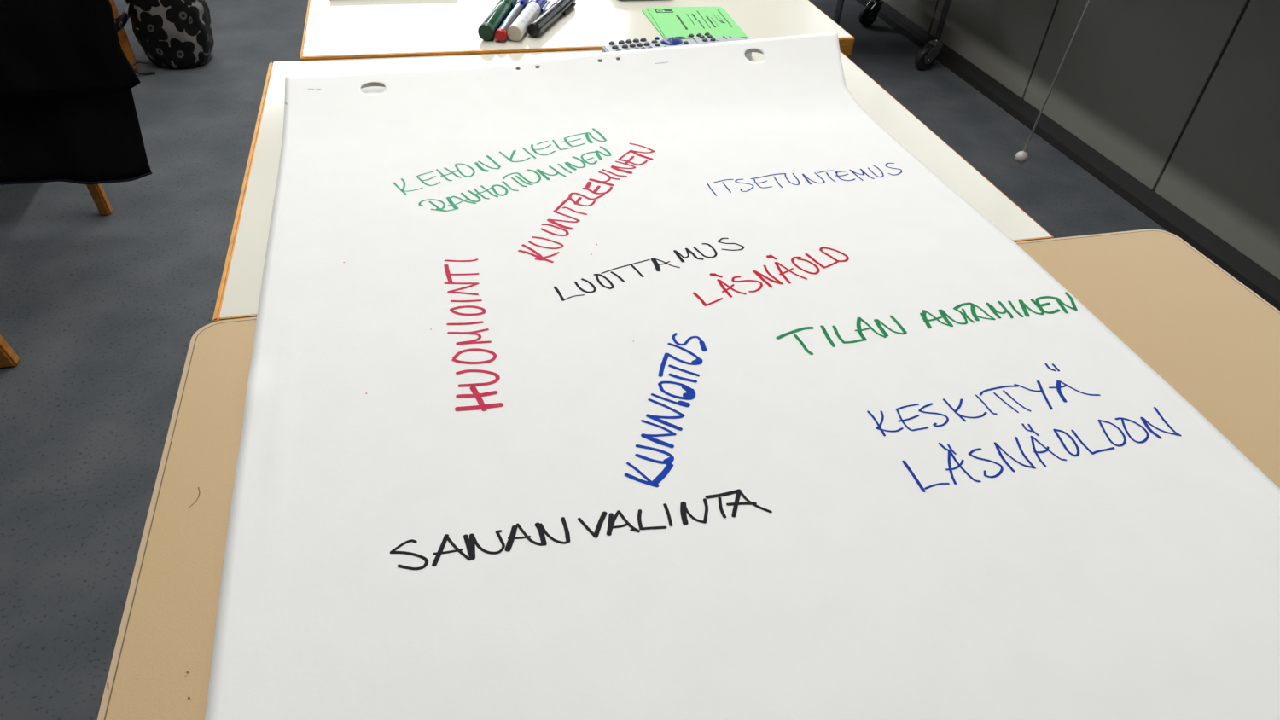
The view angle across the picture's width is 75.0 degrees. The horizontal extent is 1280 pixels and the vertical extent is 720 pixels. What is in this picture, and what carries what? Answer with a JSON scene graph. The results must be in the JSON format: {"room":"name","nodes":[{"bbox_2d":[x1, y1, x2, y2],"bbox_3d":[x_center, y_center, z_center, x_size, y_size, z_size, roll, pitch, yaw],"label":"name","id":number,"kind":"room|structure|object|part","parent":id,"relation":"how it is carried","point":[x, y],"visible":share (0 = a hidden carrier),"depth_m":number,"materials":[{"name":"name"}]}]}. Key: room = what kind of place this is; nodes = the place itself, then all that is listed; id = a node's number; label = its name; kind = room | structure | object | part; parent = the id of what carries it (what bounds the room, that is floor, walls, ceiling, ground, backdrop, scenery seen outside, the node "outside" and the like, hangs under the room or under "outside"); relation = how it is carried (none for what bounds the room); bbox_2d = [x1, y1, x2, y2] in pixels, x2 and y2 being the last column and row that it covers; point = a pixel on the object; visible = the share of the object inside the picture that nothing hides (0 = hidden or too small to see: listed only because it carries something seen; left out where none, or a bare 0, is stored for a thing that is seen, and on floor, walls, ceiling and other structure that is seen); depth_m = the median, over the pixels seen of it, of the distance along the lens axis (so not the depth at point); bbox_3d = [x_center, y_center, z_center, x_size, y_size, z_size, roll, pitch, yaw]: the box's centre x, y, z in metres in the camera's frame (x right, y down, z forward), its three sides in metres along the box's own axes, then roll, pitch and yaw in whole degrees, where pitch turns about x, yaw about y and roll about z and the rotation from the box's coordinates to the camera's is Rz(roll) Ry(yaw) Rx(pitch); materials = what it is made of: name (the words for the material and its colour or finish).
{"room":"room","nodes":[
{"label":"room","id":0,"kind":"room"},
{"bbox_2d":[0,0,1168,719],"bbox_3d":[-1.252,0.203,1.401,6.540,0.050,7.600,-7,41,-13],"label":"floor","id":1,"kind":"structure","parent":0,"point":[101,314],"depth_m":1.79,"materials":[{"name":"carpet"}]},
{"bbox_2d":[0,334,19,367],"bbox_3d":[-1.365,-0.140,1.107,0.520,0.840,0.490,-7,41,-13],"label":"chair leg","id":2,"kind":"object","parent":1,"relation":"on","point":[8,357],"visible":1,"depth_m":1.57,"materials":[{"name":"brown wood"}]},
{"bbox_2d":[86,183,112,215],"bbox_3d":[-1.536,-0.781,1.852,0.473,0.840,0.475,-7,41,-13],"label":"chair leg","id":3,"kind":"object","parent":1,"relation":"on","point":[98,194],"visible":0.15,"depth_m":1.99,"materials":[{"name":"brown wood"}]},
{"bbox_2d":[0,0,152,185],"bbox_3d":[-1.395,-0.699,1.624,0.692,0.793,0.124,-7,41,-13],"label":"coat","id":4,"kind":"object","parent":3,"relation":"hanging from","point":[68,113],"visible":1,"depth_m":1.77,"materials":[{"name":"fabric"}]},
{"bbox_2d":[109,0,138,69],"bbox_3d":[-1.881,-1.359,2.507,0.500,0.840,0.475,-7,41,-13],"label":"wooden chair","id":5,"kind":"object","parent":1,"relation":"on","point":[124,41],"visible":0.16,"depth_m":2.62,"materials":[{"name":"brown wood"}]},
{"bbox_2d":[114,0,214,74],"bbox_3d":[-1.530,-1.114,2.605,0.308,0.381,0.215,-7,41,-13],"label":"tote bag","id":6,"kind":"object","parent":1,"relation":"on","point":[172,34],"visible":0.9,"depth_m":2.61,"materials":[{"name":"black fabric"}]},
{"bbox_2d":[299,0,855,60],"bbox_3d":[-0.133,-0.275,1.460,0.706,0.723,0.500,-7,41,-13],"label":"table","id":7,"kind":"object","parent":1,"relation":"on","point":[334,29],"visible":0.32,"depth_m":1.09,"materials":[{"name":"white laminate"}]},
{"bbox_2d":[477,0,517,40],"bbox_3d":[-0.182,-0.450,1.087,0.022,0.020,0.145,6,40,3],"label":"marker pen","id":8,"kind":"object","parent":7,"relation":"on","point":[487,29],"visible":0.97,"depth_m":1.05,"materials":[{"name":"green plastic"}]},
{"bbox_2d":[494,0,529,41],"bbox_3d":[-0.165,-0.449,1.089,0.015,0.016,0.149,6,40,3],"label":"marker pen","id":9,"kind":"object","parent":7,"relation":"on","point":[501,35],"visible":0.91,"depth_m":1.06,"materials":[{"name":"red plastic"}]},
{"bbox_2d":[506,0,549,40],"bbox_3d":[-0.144,-0.451,1.091,0.023,0.020,0.145,8,40,5],"label":"marker pen","id":10,"kind":"object","parent":7,"relation":"on","point":[517,29],"visible":1,"depth_m":1.06,"materials":[{"name":"beige plastic"}]},
{"bbox_2d":[527,0,575,37],"bbox_3d":[-0.114,-0.458,1.104,0.020,0.018,0.144,12,41,10],"label":"marker pen","id":11,"kind":"object","parent":7,"relation":"on","point":[559,8],"visible":1,"depth_m":1.08,"materials":[{"name":"black plastic"}]},
{"bbox_2d":[618,0,653,0],"bbox_3d":[-0.001,-0.547,1.222,0.086,0.014,0.088,-7,41,-13],"label":"pencil case","id":12,"kind":"object","parent":7,"relation":"on","point":[619,0],"visible":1,"depth_m":1.19,"materials":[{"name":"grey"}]},
{"bbox_2d":[641,9,745,39],"bbox_3d":[0.071,-0.455,1.128,0.110,0.001,0.122,-8,41,-13],"label":"printed card","id":13,"kind":"object","parent":7,"relation":"on","point":[646,12],"visible":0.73,"depth_m":1.13,"materials":[{"name":"green paper"}]},
{"bbox_2d":[646,6,747,39],"bbox_3d":[0.075,-0.458,1.129,0.110,0.002,0.122,-5,41,-11],"label":"printed card","id":14,"kind":"object","parent":13,"relation":"on","point":[672,21],"visible":0.96,"depth_m":1.13,"materials":[{"name":"green paper"}]},
{"bbox_2d":[212,49,1053,322],"bbox_3d":[-0.046,0.048,1.088,0.702,0.720,0.494,-7,41,-13],"label":"table","id":15,"kind":"object","parent":1,"relation":"on","point":[239,293],"visible":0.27,"depth_m":0.83,"materials":[{"name":"white laminate"}]},
{"bbox_2d":[602,32,751,60],"bbox_3d":[0.050,-0.382,1.028,0.190,0.022,0.062,-11,42,-17],"label":"remote control","id":16,"kind":"object","parent":15,"relation":"on","point":[676,41],"visible":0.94,"depth_m":1.02,"materials":[{"name":"grey"}]},
{"bbox_2d":[97,228,1279,719],"bbox_3d":[0.140,0.390,0.698,0.833,0.720,0.600,-7,41,-13],"label":"table","id":17,"kind":"object","parent":1,"relation":"on","point":[1213,340],"visible":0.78,"depth_m":0.56,"materials":[{"name":"beige wood"}]},
{"bbox_2d":[204,32,1279,719],"bbox_3d":[0.056,-0.038,0.611,0.662,0.036,1.000,-7,41,-13],"label":"chart sheet","id":18,"kind":"object","parent":17,"relation":"on","point":[662,383],"visible":1,"depth_m":0.53,"materials":[{"name":"paper"}]},
{"bbox_2d":[833,0,951,69],"bbox_3d":[0.791,-1.513,2.958,0.500,0.780,0.603,-7,41,-13],"label":"rolling cart","id":19,"kind":"object","parent":1,"relation":"on","point":[925,58],"visible":0.42,"depth_m":3.00,"materials":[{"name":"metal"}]},
{"bbox_3d":[0.686,-1.358,2.685,0.023,0.675,0.023,-7,41,-13],"label":"post","id":20,"kind":"part","parent":19,"relation":"part of","materials":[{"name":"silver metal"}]},
{"bbox_3d":[1.083,-1.406,2.774,0.020,0.675,0.020,-7,41,-13],"label":"post","id":21,"kind":"part","parent":19,"relation":"part of","materials":[{"name":"black metal"}]},
{"bbox_2d":[855,0,1279,311],"bbox_3d":[1.352,-0.642,2.551,0.095,0.036,5.900,-7,41,-13],"label":"baseboard","id":22,"kind":"structure","parent":1,"relation":"on","point":[1160,211],"depth_m":2.46,"materials":[{"name":"black"}]},
{"bbox_3d":[-1.063,-2.008,-0.388,6.640,0.050,7.700,-7,41,-13],"label":"ceiling","id":23,"kind":"structure","parent":0,"visible":0},
{"bbox_2d":[1014,0,1090,163],"bbox_3d":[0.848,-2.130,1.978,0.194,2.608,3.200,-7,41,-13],"label":"pull cord","id":24,"kind":"object","parent":23,"relation":"hanging from","point":[1021,157],"visible":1,"depth_m":1.97,"materials":[{"name":"white"}]},
{"bbox_3d":[2.041,-1.271,1.209,0.100,2.800,7.600,-7,41,-13],"label":"wall","id":25,"kind":"structure","parent":0,"visible":0},
{"bbox_2d":[882,0,938,32],"bbox_3d":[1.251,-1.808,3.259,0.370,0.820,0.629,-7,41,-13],"label":"door","id":26,"kind":"structure","parent":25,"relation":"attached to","point":[922,13],"depth_m":3.30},
{"bbox_2d":[930,0,1058,98],"bbox_3d":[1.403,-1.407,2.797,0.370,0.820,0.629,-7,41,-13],"label":"door","id":27,"kind":"structure","parent":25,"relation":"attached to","point":[1004,39],"depth_m":2.86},
{"bbox_2d":[1023,0,1250,190],"bbox_3d":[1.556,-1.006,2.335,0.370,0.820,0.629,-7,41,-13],"label":"door","id":28,"kind":"structure","parent":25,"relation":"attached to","point":[1133,75],"depth_m":2.35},
{"bbox_2d":[1154,0,1279,279],"bbox_3d":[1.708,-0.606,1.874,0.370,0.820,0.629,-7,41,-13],"label":"door","id":29,"kind":"structure","parent":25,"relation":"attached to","point":[1223,172],"depth_m":2.06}
]}

